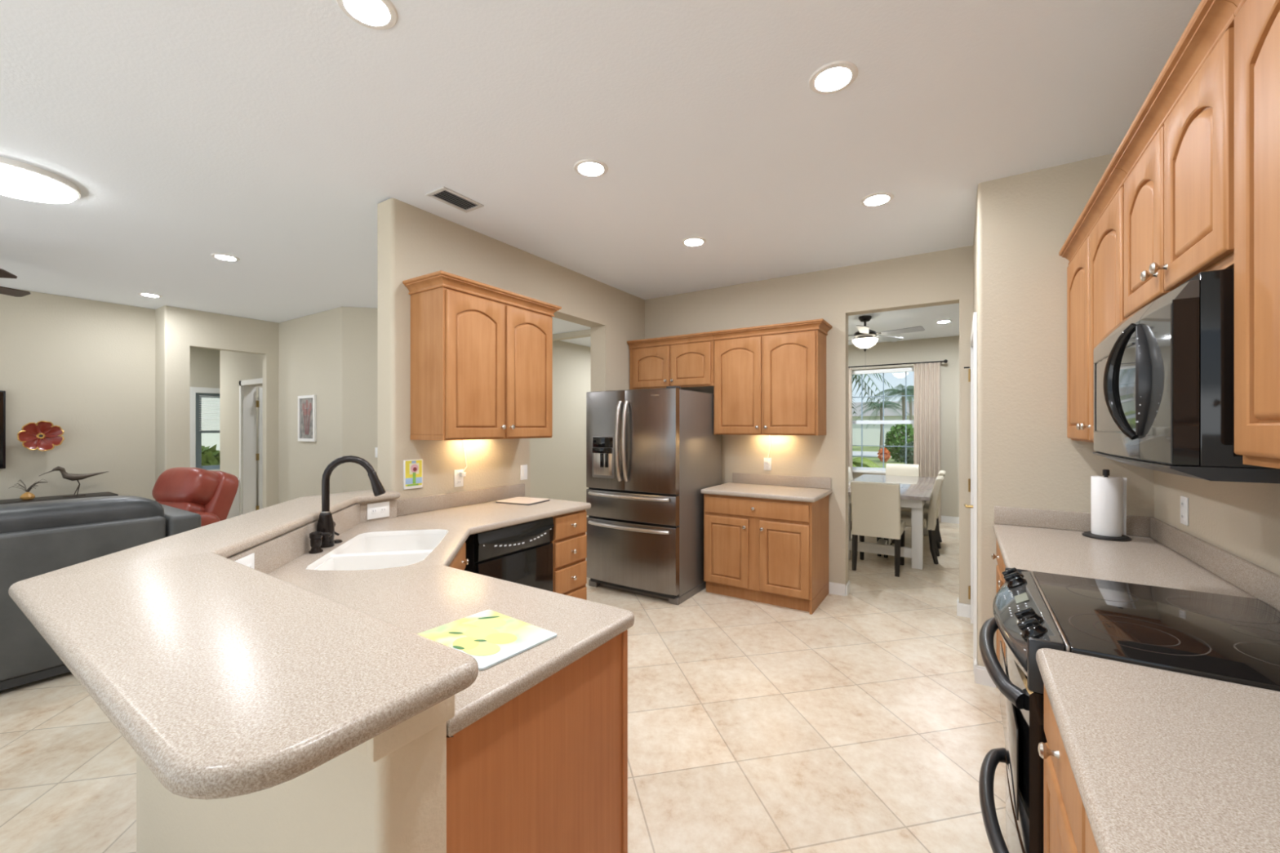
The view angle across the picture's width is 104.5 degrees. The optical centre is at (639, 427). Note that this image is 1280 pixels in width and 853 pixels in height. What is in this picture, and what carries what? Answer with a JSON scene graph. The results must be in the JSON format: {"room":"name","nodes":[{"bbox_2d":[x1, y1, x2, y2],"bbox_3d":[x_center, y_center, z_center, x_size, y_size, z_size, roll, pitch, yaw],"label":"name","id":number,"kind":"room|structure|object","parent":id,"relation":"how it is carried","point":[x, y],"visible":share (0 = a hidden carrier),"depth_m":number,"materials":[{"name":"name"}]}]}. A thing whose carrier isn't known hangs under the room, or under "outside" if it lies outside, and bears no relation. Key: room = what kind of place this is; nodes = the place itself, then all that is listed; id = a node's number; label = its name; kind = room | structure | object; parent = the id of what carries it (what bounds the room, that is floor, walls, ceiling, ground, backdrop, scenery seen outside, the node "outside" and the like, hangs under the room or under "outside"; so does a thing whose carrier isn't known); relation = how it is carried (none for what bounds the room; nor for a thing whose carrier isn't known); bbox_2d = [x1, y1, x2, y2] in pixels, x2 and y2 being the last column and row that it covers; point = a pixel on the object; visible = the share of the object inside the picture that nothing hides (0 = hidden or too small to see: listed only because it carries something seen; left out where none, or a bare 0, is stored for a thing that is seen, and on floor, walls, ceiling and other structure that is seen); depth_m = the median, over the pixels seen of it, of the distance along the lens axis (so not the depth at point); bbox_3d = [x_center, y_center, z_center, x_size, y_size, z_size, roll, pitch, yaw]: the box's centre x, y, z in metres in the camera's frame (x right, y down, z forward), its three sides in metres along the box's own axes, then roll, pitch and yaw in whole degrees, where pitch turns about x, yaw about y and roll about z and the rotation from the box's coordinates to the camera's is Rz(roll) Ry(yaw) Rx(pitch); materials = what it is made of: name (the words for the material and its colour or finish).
{"room":"kitchen","nodes":[
{"label":"kitchen","id":0,"kind":"room"},
{"bbox_2d":[0,288,155,500],"bbox_3d":[-6.997,0.025,4.051,0.150,2.850,4.410,0,0,33],"label":"wall","id":1,"kind":"structure","parent":0,"point":[84,367],"depth_m":5.35,"materials":[{"name":"beige paint"}]},
{"bbox_2d":[0,391,5,468],"bbox_3d":[-6.661,0.020,4.373,0.060,0.770,1.305,0,0,33],"label":"television","id":2,"kind":"object","parent":1,"relation":"attached to","point":[2,393],"visible":1,"depth_m":4.89,"materials":[{"name":"black"}]},
{"bbox_2d":[17,420,64,451],"bbox_3d":[-6.155,0.085,5.083,0.138,0.315,0.309,0,0,33],"label":"wall art","id":3,"kind":"object","parent":1,"relation":"attached to","point":[42,436],"visible":1,"depth_m":5.07,"materials":[{"name":"red ceramic"}]},
{"bbox_2d":[190,346,219,470],"bbox_3d":[-7.651,0.030,7.801,0.120,2.840,3.600,0,0,33],"label":"wall","id":4,"kind":"structure","parent":0,"point":[204,362],"depth_m":8.27,"materials":[{"name":"beige paint"}]},
{"bbox_2d":[190,386,219,471],"bbox_3d":[-7.125,0.065,8.551,0.130,1.470,1.050,0,0,33],"label":"window","id":5,"kind":"structure","parent":4,"relation":"in","point":[196,393],"depth_m":8.22,"materials":[{"name":"white paint"}]},
{"bbox_2d":[199,395,219,431],"bbox_3d":[-7.115,-0.242,8.562,0.030,0.584,0.780,0,0,33],"label":"window blind","id":6,"kind":"object","parent":5,"relation":"attached to","point":[204,396],"visible":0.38,"depth_m":8.33,"materials":[{"name":"white"}]},
{"bbox_2d":[155,305,279,508],"bbox_3d":[-5.346,0.025,6.282,0.500,2.850,1.130,0,0,33],"label":"wall","id":7,"kind":"structure","parent":0,"point":[177,330],"depth_m":5.86,"materials":[{"name":"beige paint"}]},
{"bbox_2d":[219,350,262,478],"bbox_3d":[-5.673,0.030,7.214,1.820,2.840,0.160,0,0,33],"label":"wall","id":8,"kind":"structure","parent":0,"point":[234,366],"depth_m":7.40,"materials":[{"name":"beige paint"}]},
{"bbox_2d":[239,377,262,515],"bbox_3d":[-5.136,0.385,7.344,1.000,2.130,0.998,0,0,33],"label":"door","id":9,"kind":"structure","parent":8,"relation":"in","point":[248,403],"depth_m":7.23,"materials":[{"name":"white paint"}]},
{"bbox_2d":[8,489,478,799],"bbox_3d":[-1.275,0.400,1.693,0.935,0.040,2.794,0,0,-29],"label":"bar","id":10,"kind":"object","parent":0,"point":[226,677],"visible":0.98,"depth_m":0.82,"materials":[{"name":"stone"}]},
{"bbox_2d":[136,503,446,852],"bbox_3d":[-1.278,0.935,1.802,0.767,1.030,2.558,0,0,-29],"label":"wall","id":11,"kind":"structure","parent":0,"point":[396,802],"depth_m":0.90,"materials":[{"name":"beige paint"}]},
{"bbox_2d":[227,483,524,573],"bbox_3d":[-1.062,0.478,2.329,0.873,0.115,3.011,0,0,-10],"label":"backsplash","id":12,"kind":"structure","parent":11,"relation":"attached to","point":[270,555],"depth_m":2.68,"materials":[{"name":"stone"}]},
{"bbox_2d":[353,694,454,762],"bbox_3d":[-0.951,0.473,1.207,1.372,0.104,0.152,0,0,33],"label":"trim","id":13,"kind":"structure","parent":11,"relation":"attached to","point":[378,747],"depth_m":0.82,"materials":[{"name":"beige paint"}]},
{"bbox_2d":[279,306,591,503],"bbox_3d":[-2.240,0.025,8.556,2.250,2.850,6.060,0,0,33],"label":"wall","id":14,"kind":"structure","parent":0,"point":[331,355],"depth_m":6.20,"materials":[{"name":"beige paint"}]},
{"bbox_2d":[297,395,316,441],"bbox_3d":[-4.144,-0.115,6.162,0.430,0.570,0.025,0,0,33],"label":"framed picture","id":15,"kind":"object","parent":14,"relation":"attached to","point":[307,405],"visible":1,"depth_m":6.15,"materials":[{"name":"white paint"}]},
{"bbox_2d":[300,398,312,438],"bbox_3d":[-4.142,-0.115,6.166,0.360,0.500,0.008,0,0,33],"label":"print","id":16,"kind":"object","parent":15,"relation":"attached to","point":[306,404],"depth_m":6.17},
{"bbox_2d":[0,515,1007,852],"bbox_3d":[-1.617,1.510,4.867,20.000,0.120,11.620,0,0,33],"label":"floor","id":17,"kind":"structure","parent":0,"point":[861,722],"depth_m":2.31,"materials":[{"name":"tile"}]},
{"bbox_2d":[0,491,118,504],"bbox_3d":[-6.502,1.083,4.309,0.380,0.735,2.680,0,0,33],"label":"console table","id":18,"kind":"object","parent":17,"relation":"on","point":[97,494],"visible":0.29,"depth_m":5.07,"materials":[{"name":"black wood"}]},
{"bbox_2d":[9,479,48,500],"bbox_3d":[-6.090,0.614,4.941,0.217,0.200,0.230,0,0,-26],"label":"ornament","id":19,"kind":"object","parent":18,"relation":"on","point":[27,495],"visible":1,"depth_m":4.91,"materials":[{"name":"brown"}]},
{"bbox_2d":[38,466,109,497],"bbox_3d":[-5.913,0.555,5.184,0.074,0.318,0.492,0,0,33],"label":"bird figurine","id":20,"kind":"object","parent":18,"relation":"on","point":[71,477],"visible":1,"depth_m":5.16,"materials":[{"name":"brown metal"}]},
{"bbox_2d":[0,495,200,690],"bbox_3d":[-4.013,0.945,2.643,0.950,1.010,2.345,0,0,33],"label":"leather sofa","id":21,"kind":"object","parent":17,"relation":"on","point":[37,538],"visible":0.46,"depth_m":2.83,"materials":[{"name":"leather"}]},
{"bbox_2d":[0,495,164,533],"bbox_3d":[-3.540,0.640,2.942,0.340,0.400,1.020,0,0,33],"label":"cushion","id":22,"kind":"object","parent":21,"relation":"on","point":[46,514],"depth_m":2.95,"materials":[{"name":"grey leather"}]},
{"bbox_2d":[151,466,239,526],"bbox_3d":[-4.282,0.909,4.356,0.920,1.082,1.093,0,0,15],"label":"recliner chair","id":23,"kind":"object","parent":17,"relation":"on","point":[211,495],"visible":0.23,"depth_m":4.50,"materials":[{"name":"leather"}]},
{"bbox_2d":[155,500,204,511],"bbox_3d":[-4.240,0.810,4.514,0.520,0.329,0.266,0,0,15],"label":"lumbar cushion","id":24,"kind":"object","parent":23,"relation":"on","point":[188,505],"depth_m":4.45,"materials":[{"name":"leather"}]},
{"bbox_2d":[226,478,239,519],"bbox_3d":[-6.188,1.095,7.219,0.660,0.710,0.380,0,0,33],"label":"wall","id":25,"kind":"structure","parent":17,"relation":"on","point":[234,509],"depth_m":7.16,"materials":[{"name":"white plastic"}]},
{"bbox_2d":[448,542,469,570],"bbox_3d":[-0.875,1.014,2.283,0.124,0.872,0.745,0,0,-12],"label":"base cabinet","id":26,"kind":"object","parent":17,"relation":"on","point":[460,562],"visible":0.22,"depth_m":2.44,"materials":[{"name":"brown wood"}]},
{"bbox_2d":[464,517,554,591],"bbox_3d":[-0.970,1.015,3.129,0.645,0.870,0.604,0,0,33],"label":"dishwasher","id":27,"kind":"object","parent":17,"relation":"on","point":[522,553],"visible":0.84,"depth_m":2.96,"materials":[{"name":"black"}]},
{"bbox_2d":[446,630,627,852],"bbox_3d":[-0.563,1.014,1.435,0.907,0.872,0.652,0,0,33],"label":"base cabinet","id":28,"kind":"object","parent":17,"relation":"on","point":[545,771],"visible":0.2,"depth_m":1.16,"materials":[{"name":"brown wood"}]},
{"bbox_2d":[227,483,634,737],"bbox_3d":[-0.843,0.498,2.372,1.341,0.155,3.040,0,0,-9],"label":"countertop","id":29,"kind":"structure","parent":28,"relation":"on","point":[428,593],"depth_m":1.65,"materials":[{"name":"stone"}]},
{"bbox_2d":[308,530,332,553],"bbox_3d":[-1.376,0.491,2.134,0.088,0.088,0.052,0,0,-12],"label":"soap dispenser","id":30,"kind":"object","parent":29,"relation":"on","point":[315,537],"visible":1,"depth_m":2.12,"materials":[{"name":"black metal"}]},
{"bbox_2d":[316,455,386,547],"bbox_3d":[-1.319,0.331,2.279,0.284,0.408,0.110,0,0,-12],"label":"kitchen faucet","id":31,"kind":"object","parent":29,"relation":"on","point":[326,523],"visible":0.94,"depth_m":2.23,"materials":[{"name":"black metal"}]},
{"bbox_2d":[306,528,448,570],"bbox_3d":[-1.137,0.660,2.228,0.444,0.247,0.744,0,0,-12],"label":"sink","id":32,"kind":"object","parent":29,"relation":"in","point":[393,548],"visible":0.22,"depth_m":2.29,"materials":[{"name":"white ceramic"}]},
{"bbox_2d":[367,501,389,519],"bbox_3d":[-1.512,0.478,2.864,0.009,0.090,0.130,0,0,33],"label":"wall outlet","id":33,"kind":"object","parent":29,"relation":"attached to","point":[380,509],"visible":1,"depth_m":2.86,"materials":[{"name":"white plastic"}]},
{"bbox_2d":[417,609,556,670],"bbox_3d":[-0.395,0.532,1.268,0.290,0.006,0.230,0,0,37],"label":"cutting board","id":34,"kind":"object","parent":29,"relation":"on","point":[492,637],"visible":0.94,"depth_m":1.26,"materials":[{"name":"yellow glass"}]},
{"bbox_2d":[453,636,479,649],"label":"print","id":35,"kind":"object","parent":34,"relation":"on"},
{"bbox_2d":[462,641,500,655],"bbox_3d":[-0.380,0.530,1.188,0.099,0.001,0.071,0,0,37],"label":"print","id":36,"kind":"object","parent":34,"relation":"on","point":[484,648],"depth_m":1.18},
{"bbox_2d":[464,626,498,639],"bbox_3d":[-0.407,0.530,1.276,0.100,0.001,0.072,0,0,37],"label":"print","id":37,"kind":"object","parent":34,"relation":"on","point":[477,633],"depth_m":1.28},
{"bbox_2d":[474,617,506,627],"bbox_3d":[-0.406,0.530,1.345,0.086,0.001,0.070,0,0,37],"label":"print","id":38,"kind":"object","parent":34,"relation":"on","point":[488,622],"depth_m":1.34},
{"bbox_2d":[484,632,516,644],"bbox_3d":[-0.349,0.530,1.246,0.082,0.001,0.066,0,0,37],"label":"print","id":39,"kind":"object","parent":34,"relation":"on","point":[500,637],"depth_m":1.24},
{"bbox_2d":[495,496,549,505],"bbox_3d":[-0.849,0.530,3.596,0.300,0.010,0.260,0,0,25],"label":"cutting mat","id":40,"kind":"object","parent":29,"relation":"on","point":[515,500],"visible":1,"depth_m":3.56,"materials":[{"name":"grey plastic"}]},
{"bbox_2d":[550,509,586,599],"bbox_3d":[-0.716,1.014,3.540,0.674,0.872,0.345,0,0,33],"label":"base cabinet","id":41,"kind":"object","parent":17,"relation":"on","point":[570,536],"visible":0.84,"depth_m":3.37,"materials":[{"name":"brown wood"}]},
{"bbox_2d":[586,386,721,604],"bbox_3d":[0.126,0.555,4.609,0.932,1.790,1.020,0,0,33],"label":"refrigerator","id":42,"kind":"object","parent":17,"relation":"on","point":[651,453],"visible":1,"depth_m":4.22,"materials":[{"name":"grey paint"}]},
{"bbox_2d":[703,493,829,614],"bbox_3d":[1.094,1.014,4.320,0.921,0.872,0.652,0,0,33],"label":"base cabinet","id":43,"kind":"object","parent":17,"relation":"on","point":[768,551],"visible":0.99,"depth_m":4.07,"materials":[{"name":"brown wood"}]},
{"bbox_2d":[700,472,832,502],"bbox_3d":[1.103,0.507,4.324,0.970,0.138,0.636,0,0,33],"label":"countertop","id":44,"kind":"structure","parent":43,"relation":"on","point":[802,493],"depth_m":4.36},
{"bbox_2d":[850,480,905,577],"bbox_3d":[2.462,0.998,5.118,0.450,0.912,0.570,0,0,33],"label":"dining chair","id":45,"kind":"object","parent":17,"relation":"on","point":[875,506],"visible":0.99,"depth_m":4.92,"materials":[{"name":"fabric"}]},
{"bbox_2d":[848,474,936,569],"bbox_3d":[3.086,1.067,6.102,0.940,0.765,2.280,0,0,33],"label":"dining table","id":46,"kind":"object","parent":17,"relation":"on","point":[915,491],"visible":0.55,"depth_m":5.30,"materials":[{"name":"grey wood"}]},
{"bbox_2d":[885,463,919,476],"bbox_3d":[3.778,0.998,7.173,0.450,0.912,0.570,0,0,33],"label":"dining chair","id":47,"kind":"object","parent":17,"relation":"on","point":[895,469],"visible":0.11,"depth_m":7.34,"materials":[{"name":"fabric"}]},
{"bbox_2d":[884,475,944,564],"bbox_3d":[3.070,0.998,5.553,0.570,0.912,0.450,0,0,33],"label":"dining chair","id":48,"kind":"object","parent":17,"relation":"on","point":[930,518],"visible":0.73,"depth_m":5.28,"materials":[{"name":"fabric"}]},
{"bbox_2d":[892,470,945,548],"bbox_3d":[3.510,0.998,6.233,0.570,0.912,0.450,0,0,33],"label":"dining chair","id":49,"kind":"object","parent":17,"relation":"on","point":[942,473],"visible":0.23,"depth_m":6.06,"materials":[{"name":"fabric"}]},
{"bbox_2d":[991,538,1005,662],"bbox_3d":[1.949,1.014,2.163,0.654,0.872,1.066,0,0,33],"label":"base cabinet","id":50,"kind":"object","parent":17,"relation":"on","point":[1000,580],"visible":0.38,"depth_m":2.56,"materials":[{"name":"brown wood"}]},
{"bbox_2d":[993,506,1279,611],"bbox_3d":[1.749,0.507,1.829,0.643,0.138,1.844,0,0,33],"label":"countertop","id":51,"kind":"structure","parent":50,"relation":"on","point":[1171,557],"depth_m":2.04,"materials":[{"name":"stone"}]},
{"bbox_2d":[1081,469,1131,541],"bbox_3d":[2.279,0.369,2.421,0.176,0.331,0.176,0,0,33],"label":"paper towel holder","id":52,"kind":"object","parent":51,"relation":"on","point":[1105,472],"visible":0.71,"depth_m":2.38,"materials":[{"name":"grey metal"}]},
{"bbox_2d":[1090,475,1126,536],"bbox_3d":[2.280,0.381,2.421,0.113,0.280,0.110,0,0,-22],"label":"paper towel roll","id":53,"kind":"object","parent":52,"relation":"on","point":[1108,495],"visible":0.98,"depth_m":2.39,"materials":[{"name":"white"}]},
{"bbox_2d":[1038,685,1098,852],"bbox_3d":[0.692,1.014,0.217,0.654,0.872,2.000,0,0,33],"label":"base cabinet","id":54,"kind":"object","parent":17,"relation":"on","point":[1067,828],"visible":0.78,"depth_m":1.01,"materials":[{"name":"brown wood"}]},
{"bbox_2d":[1035,648,1279,852],"bbox_3d":[0.702,0.507,0.208,0.643,0.138,2.012,0,0,33],"label":"countertop","id":55,"kind":"structure","parent":54,"relation":"on","point":[1161,761],"depth_m":0.82,"materials":[{"name":"stone"}]},
{"bbox_2d":[978,567,1279,852],"bbox_3d":[1.406,0.976,1.412,0.726,0.948,0.762,0,0,33],"label":"range","id":56,"kind":"object","parent":17,"relation":"on","point":[1234,639],"visible":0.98,"depth_m":1.33,"materials":[{"name":"black"}]},
{"bbox_2d":[1029,570,1279,691],"bbox_3d":[1.475,0.544,1.367,0.561,0.034,0.762,0,0,33],"label":"cooktop","id":57,"kind":"object","parent":56,"relation":"in","point":[1234,639],"depth_m":1.31,"materials":[{"name":"glass"}]},
{"bbox_2d":[377,198,644,515],"bbox_3d":[0.409,0.030,6.105,0.180,2.840,7.300,0,0,33],"label":"wall","id":58,"kind":"structure","parent":0,"point":[413,242],"depth_m":3.35,"materials":[{"name":"beige paint"}]},
{"bbox_2d":[403,458,422,489],"bbox_3d":[-1.417,0.290,3.097,0.016,0.180,0.126,0,0,33],"label":"art","id":59,"kind":"object","parent":58,"relation":"attached to","point":[412,468],"visible":1,"depth_m":3.09,"materials":[{"name":"multicoloured"}]},
{"bbox_2d":[402,270,561,440],"bbox_3d":[-1.021,-0.413,3.371,0.382,0.977,1.025,0,0,33],"label":"upper cabinet","id":60,"kind":"object","parent":58,"relation":"attached to","point":[482,353],"visible":1,"depth_m":3.10,"materials":[{"name":"brown wood"}]},
{"bbox_2d":[552,328,591,341],"bbox_3d":[-0.519,-1.363,6.991,2.320,0.075,0.120,0,0,33],"label":"trim","id":61,"kind":"structure","parent":58,"relation":"attached to","point":[585,333],"depth_m":7.24,"materials":[{"name":"beige paint"}]},
{"bbox_2d":[0,0,1201,346],"bbox_3d":[-1.617,-1.540,4.867,20.000,0.300,11.620,0,0,33],"label":"ceiling","id":62,"kind":"structure","parent":0,"point":[271,135],"depth_m":2.28,"materials":[{"name":"white paint"}]},
{"bbox_2d":[0,268,31,297],"bbox_3d":[-5.346,-1.252,3.489,1.373,0.301,1.388,0,0,33],"label":"ceiling fan","id":63,"kind":"object","parent":62,"relation":"hanging from","point":[3,273],"visible":1,"depth_m":4.08,"materials":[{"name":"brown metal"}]},
{"bbox_2d":[0,156,80,204],"bbox_3d":[-3.490,-1.361,2.743,0.520,0.082,0.520,0,0,33],"label":"flush ceiling light","id":64,"kind":"object","parent":62,"relation":"attached to","point":[18,180],"visible":1,"depth_m":2.74,"materials":[{"name":"glass"}]},
{"bbox_2d":[335,0,398,30],"bbox_3d":[-0.901,-1.386,1.636,0.184,0.008,0.184,0,0,33],"label":"recessed light","id":65,"kind":"object","parent":62,"relation":"in","point":[371,14],"visible":1,"depth_m":1.65,"materials":[{"name":"white paint"}]},
{"bbox_2d":[426,186,484,213],"bbox_3d":[-1.124,-1.384,3.018,0.170,0.012,0.290,0,0,33],"label":"ceiling vent","id":66,"kind":"object","parent":62,"relation":"in","point":[443,194],"visible":1,"depth_m":3.01,"materials":[{"name":"grey"}]},
{"bbox_2d":[573,159,608,177],"bbox_3d":[-0.263,-1.386,2.652,0.184,0.008,0.184,0,0,33],"label":"recessed light","id":67,"kind":"object","parent":62,"relation":"in","point":[584,167],"visible":1,"depth_m":2.64,"materials":[{"name":"white paint"}]},
{"bbox_2d":[681,236,706,246],"bbox_3d":[0.402,-1.386,3.699,0.184,0.008,0.184,0,0,33],"label":"recessed light","id":68,"kind":"object","parent":62,"relation":"in","point":[693,241],"visible":1,"depth_m":3.69,"materials":[{"name":"white paint"}]},
{"bbox_2d":[808,61,857,94],"bbox_3d":[0.767,-1.386,1.969,0.184,0.008,0.184,0,0,33],"label":"recessed light","id":69,"kind":"object","parent":62,"relation":"in","point":[832,77],"visible":1,"depth_m":1.96,"materials":[{"name":"white paint"}]},
{"bbox_2d":[860,192,893,206],"bbox_3d":[1.442,-1.386,3.015,0.184,0.008,0.184,0,0,33],"label":"recessed light","id":70,"kind":"object","parent":62,"relation":"in","point":[877,199],"visible":1,"depth_m":3.01,"materials":[{"name":"white paint"}]},
{"bbox_2d":[848,315,924,351],"bbox_3d":[2.820,-1.065,6.176,1.277,0.651,1.256,0,0,33],"label":"ceiling fan","id":71,"kind":"object","parent":62,"relation":"hanging from","point":[864,339],"visible":0.88,"depth_m":6.11,"materials":[{"name":"grey metal"}]},
{"bbox_2d":[644,245,973,604],"bbox_3d":[2.303,0.030,4.006,5.280,2.840,0.130,0,0,33],"label":"wall","id":72,"kind":"structure","parent":0,"point":[941,277],"depth_m":4.33,"materials":[{"name":"beige paint"}]},
{"bbox_2d":[626,331,714,389],"bbox_3d":[0.358,-0.638,4.969,0.943,0.497,0.363,0,0,33],"label":"upper cabinet","id":73,"kind":"object","parent":72,"relation":"attached to","point":[682,361],"visible":0.95,"depth_m":4.82,"materials":[{"name":"brown wood"}]},
{"bbox_2d":[711,318,832,435],"bbox_3d":[1.170,-0.411,4.444,0.985,0.952,0.363,0,0,33],"label":"upper cabinet","id":74,"kind":"object","parent":72,"relation":"attached to","point":[770,380],"visible":1,"depth_m":4.30,"materials":[{"name":"brown wood"}]},
{"bbox_2d":[732,472,831,488],"bbox_3d":[1.286,0.487,4.574,0.915,0.098,0.018,0,0,33],"label":"backsplash","id":75,"kind":"structure","parent":72,"relation":"attached to","point":[737,477],"depth_m":4.54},
{"bbox_2d":[828,580,849,595],"bbox_3d":[1.754,1.400,4.352,0.148,0.100,0.145,0,0,33],"label":"baseboard","id":76,"kind":"structure","parent":72,"relation":"attached to","point":[837,588],"depth_m":4.29,"materials":[{"name":"white paint"}]},
{"bbox_2d":[848,335,959,516],"bbox_3d":[4.661,0.030,7.656,5.280,2.840,0.120,0,0,33],"label":"wall","id":77,"kind":"structure","parent":0,"point":[939,348],"depth_m":7.59,"materials":[{"name":"beige paint"}]},
{"bbox_2d":[852,371,914,473],"bbox_3d":[3.961,-0.105,8.064,1.360,1.690,0.145,0,0,33],"label":"window","id":78,"kind":"structure","parent":77,"relation":"in","point":[856,469],"depth_m":8.10,"materials":[{"name":"white plastic"}]},
{"bbox_2d":[852,367,914,374],"bbox_3d":[3.946,-0.919,8.041,1.240,0.058,0.050,0,0,33],"label":"window blind","id":79,"kind":"object","parent":78,"relation":"attached to","point":[908,369],"visible":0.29,"depth_m":8.01,"materials":[{"name":"white"}]},
{"bbox_2d":[848,359,947,368],"bbox_3d":[3.897,-1.002,7.984,1.814,0.055,0.154,0,0,33],"label":"curtain rod","id":80,"kind":"object","parent":77,"relation":"attached to","point":[945,361],"visible":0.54,"depth_m":7.78,"materials":[{"name":"grey metal"}]},
{"bbox_2d":[848,367,852,473],"bbox_3d":[3.350,0.220,8.279,0.378,2.420,0.077,0,0,33],"label":"curtain","id":81,"kind":"object","parent":80,"relation":"hanging from","point":[850,370],"visible":0.14,"depth_m":8.18,"materials":[{"name":"beige fabric"}]},
{"bbox_2d":[913,362,941,522],"bbox_3d":[4.404,0.220,7.598,0.368,2.420,0.077,0,0,33],"label":"curtain","id":82,"kind":"object","parent":80,"relation":"hanging from","point":[926,413],"visible":0.64,"depth_m":7.59,"materials":[{"name":"beige fabric"}]},
{"bbox_2d":[956,597,970,617],"bbox_3d":[2.527,1.400,3.853,0.104,0.100,0.145,0,0,33],"label":"baseboard","id":83,"kind":"structure","parent":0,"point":[963,610],"depth_m":3.80,"materials":[{"name":"white paint"}]},
{"bbox_2d":[973,153,1154,666],"bbox_3d":[2.616,0.030,3.048,0.915,2.840,1.140,0,0,33],"label":"wall","id":84,"kind":"structure","parent":0,"point":[1026,458],"depth_m":2.69,"materials":[{"name":"beige paint"}]},
{"bbox_2d":[964,311,977,672],"bbox_3d":[2.236,0.385,3.330,0.099,2.130,0.980,0,0,33],"label":"door","id":85,"kind":"structure","parent":84,"relation":"in","point":[972,372],"depth_m":2.93,"materials":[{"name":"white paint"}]},
{"bbox_2d":[973,657,995,688],"bbox_3d":[1.972,1.400,2.830,0.100,0.100,0.105,0,0,33],"label":"baseboard","id":86,"kind":"structure","parent":84,"relation":"attached to","point":[982,677],"depth_m":2.80,"materials":[{"name":"white paint"}]},
{"bbox_2d":[1154,470,1279,611],"bbox_3d":[0.942,0.030,-0.127,0.120,2.840,6.010,0,0,33],"label":"wall","id":87,"kind":"structure","parent":0,"point":[1241,519],"depth_m":1.75,"materials":[{"name":"beige paint"}]},
{"bbox_2d":[1058,162,1127,442],"bbox_3d":[2.079,-0.431,2.079,0.363,0.992,1.068,0,0,33],"label":"upper cabinet","id":88,"kind":"object","parent":87,"relation":"attached to","point":[1094,248],"visible":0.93,"depth_m":2.11,"materials":[{"name":"brown wood"}]},
{"bbox_2d":[1110,0,1237,318],"bbox_3d":[1.570,-0.638,1.291,0.363,0.577,0.803,0,0,33],"label":"upper cabinet","id":89,"kind":"object","parent":87,"relation":"attached to","point":[1176,155],"visible":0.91,"depth_m":1.23,"materials":[{"name":"brown wood"}]},
{"bbox_2d":[1093,267,1279,484],"bbox_3d":[1.532,-0.113,1.332,0.468,0.455,0.764,0,0,33],"label":"microwave oven","id":90,"kind":"object","parent":89,"relation":"attached to","point":[1164,375],"visible":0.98,"depth_m":1.10,"materials":[{"name":"black"}]},
{"bbox_2d":[1180,495,1188,525],"bbox_3d":[2.298,0.350,2.093,0.009,0.117,0.072,0,0,33],"label":"wall outlet","id":91,"kind":"object","parent":87,"relation":"attached to","point":[1184,500],"visible":1,"depth_m":2.08,"materials":[{"name":"white plastic"}]},
{"bbox_2d":[1226,0,1279,468],"bbox_3d":[1.085,-0.426,0.541,0.363,1.002,0.980,0,0,33],"label":"upper cabinet","id":92,"kind":"object","parent":87,"relation":"attached to","point":[1256,22],"visible":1,"depth_m":0.94,"materials":[{"name":"brown wood"}]},
{"label":"outside","id":93,"kind":"structure","parent":0,"visible":0},
{"bbox_2d":[852,445,908,467],"bbox_3d":[26.874,1.750,41.588,120.000,0.100,80.970,0,0,33],"label":"lawn","id":94,"kind":"structure","parent":93,"point":[855,448],"depth_m":27.48,"materials":[{"name":"green plant"}]},
{"bbox_2d":[852,373,900,416],"bbox_3d":[3.920,-0.144,11.342,3.759,3.696,3.596,0,0,5],"label":"palm tree","id":95,"kind":"object","parent":94,"relation":"on","point":[865,375],"visible":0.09,"depth_m":11.39,"materials":[{"name":"green plant"}]},
{"bbox_2d":[852,400,914,445],"bbox_3d":[23.131,-0.450,50.537,17.000,4.300,7.000,0,0,33],"label":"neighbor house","id":96,"kind":"structure","parent":94,"relation":"on","point":[871,435],"depth_m":47.61,"materials":[{"name":"white paint"}]},
{"bbox_2d":[855,400,913,449],"bbox_3d":[18.087,-0.155,36.655,4.173,3.718,4.077,0,0,33],"label":"palm tree","id":97,"kind":"object","parent":94,"relation":"on","point":[886,404],"visible":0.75,"depth_m":36.55,"materials":[{"name":"green plant"}]},
{"bbox_2d":[866,383,914,442],"bbox_3d":[14.055,-0.302,26.599,3.616,4.011,3.326,0,0,33],"label":"palm tree","id":98,"kind":"object","parent":94,"relation":"on","point":[912,388],"visible":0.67,"depth_m":26.49,"materials":[{"name":"green plant"}]},
{"bbox_2d":[884,423,913,462],"bbox_3d":[12.953,0.745,24.369,1.831,1.999,1.216,0,0,33],"label":"shrub","id":99,"kind":"object","parent":94,"relation":"on","point":[891,440],"visible":0.6,"depth_m":24.29,"materials":[{"name":"green plant"}]},
{"bbox_2d":[898,441,913,464],"bbox_3d":[12.363,1.162,22.375,1.238,1.170,0.977,0,0,33],"label":"shrub","id":100,"kind":"object","parent":94,"relation":"on","point":[909,455],"visible":0.46,"depth_m":22.31,"materials":[{"name":"green plant"}]},
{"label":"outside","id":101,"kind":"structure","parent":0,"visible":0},
{"bbox_3d":[-23.075,1.750,14.315,25.700,0.100,19.000,0,0,33],"label":"ground","id":102,"kind":"structure","parent":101,"visible":0},
{"bbox_2d":[201,397,219,450],"bbox_3d":[-13.626,-0.425,15.948,0.200,4.250,12.000,0,0,33],"label":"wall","id":103,"kind":"structure","parent":102,"relation":"on","point":[209,439],"depth_m":15.74,"materials":[{"name":"white paint"}]},
{"bbox_2d":[201,444,219,466],"bbox_3d":[-10.296,1.038,11.516,1.479,1.511,1.432,0,0,33],"label":"shrub","id":104,"kind":"object","parent":102,"relation":"on","point":[211,456],"visible":0.1,"depth_m":11.41,"materials":[{"name":"green plant"}]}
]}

